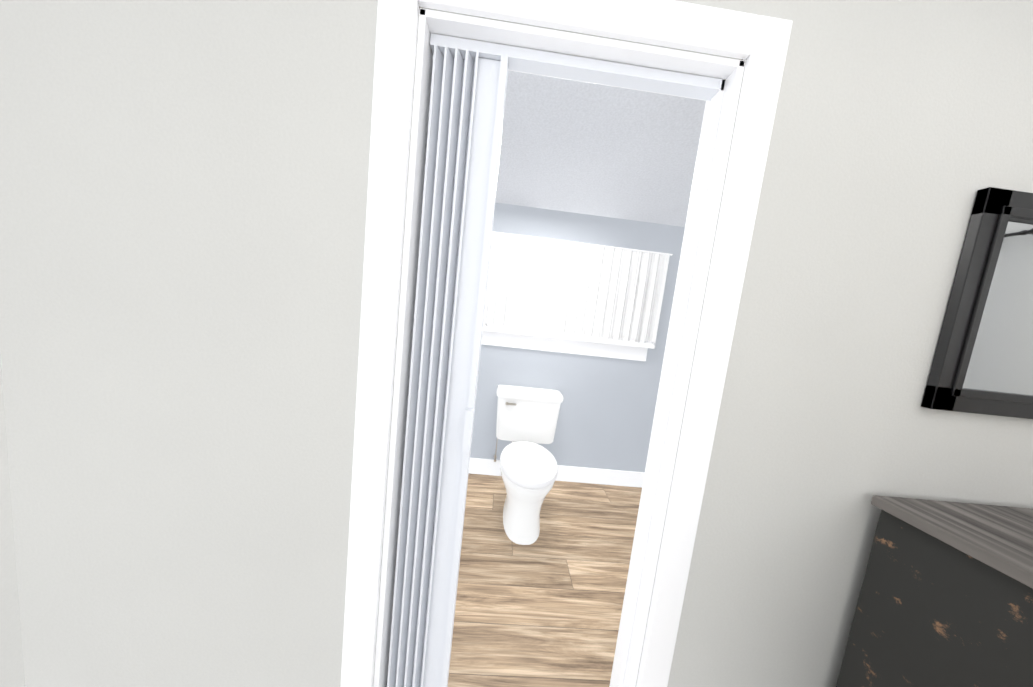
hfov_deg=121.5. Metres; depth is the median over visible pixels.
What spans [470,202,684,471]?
wall
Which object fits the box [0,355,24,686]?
wall
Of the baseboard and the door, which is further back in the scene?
the baseboard
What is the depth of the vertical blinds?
2.27 m
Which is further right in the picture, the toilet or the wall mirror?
the wall mirror
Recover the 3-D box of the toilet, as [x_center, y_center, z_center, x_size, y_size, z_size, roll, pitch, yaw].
[0.071,0.789,2.022,0.516,0.790,0.791,6,6,-3]
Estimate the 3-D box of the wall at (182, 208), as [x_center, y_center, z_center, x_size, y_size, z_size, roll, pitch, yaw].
[0.737,-0.134,0.860,4.050,3.000,0.120,6,6,-3]
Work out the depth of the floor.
1.47 m
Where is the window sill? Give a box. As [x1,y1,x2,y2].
[481,326,653,360]
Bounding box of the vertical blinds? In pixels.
[483,231,672,348]
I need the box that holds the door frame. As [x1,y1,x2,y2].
[340,0,792,686]
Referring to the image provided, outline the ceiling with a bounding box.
[495,70,705,226]
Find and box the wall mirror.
[921,187,1032,418]
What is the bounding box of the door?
[387,33,724,686]
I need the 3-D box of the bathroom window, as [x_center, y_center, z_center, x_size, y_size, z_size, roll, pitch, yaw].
[0.403,-0.419,2.376,1.320,0.680,0.071,6,6,-3]
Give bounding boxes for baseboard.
[469,458,644,487]
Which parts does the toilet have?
lever, seat, tank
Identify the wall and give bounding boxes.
[0,0,1032,686]
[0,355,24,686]
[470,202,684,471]
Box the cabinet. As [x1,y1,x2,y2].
[836,495,1032,686]
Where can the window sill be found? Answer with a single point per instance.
(550, 342)
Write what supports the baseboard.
attached to the wall at (606, 413)
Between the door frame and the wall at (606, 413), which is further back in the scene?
the wall at (606, 413)
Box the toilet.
[494,385,563,544]
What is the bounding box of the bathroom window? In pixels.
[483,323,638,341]
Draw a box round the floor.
[448,473,641,686]
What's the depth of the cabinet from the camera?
0.73 m
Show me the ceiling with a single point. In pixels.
(574, 146)

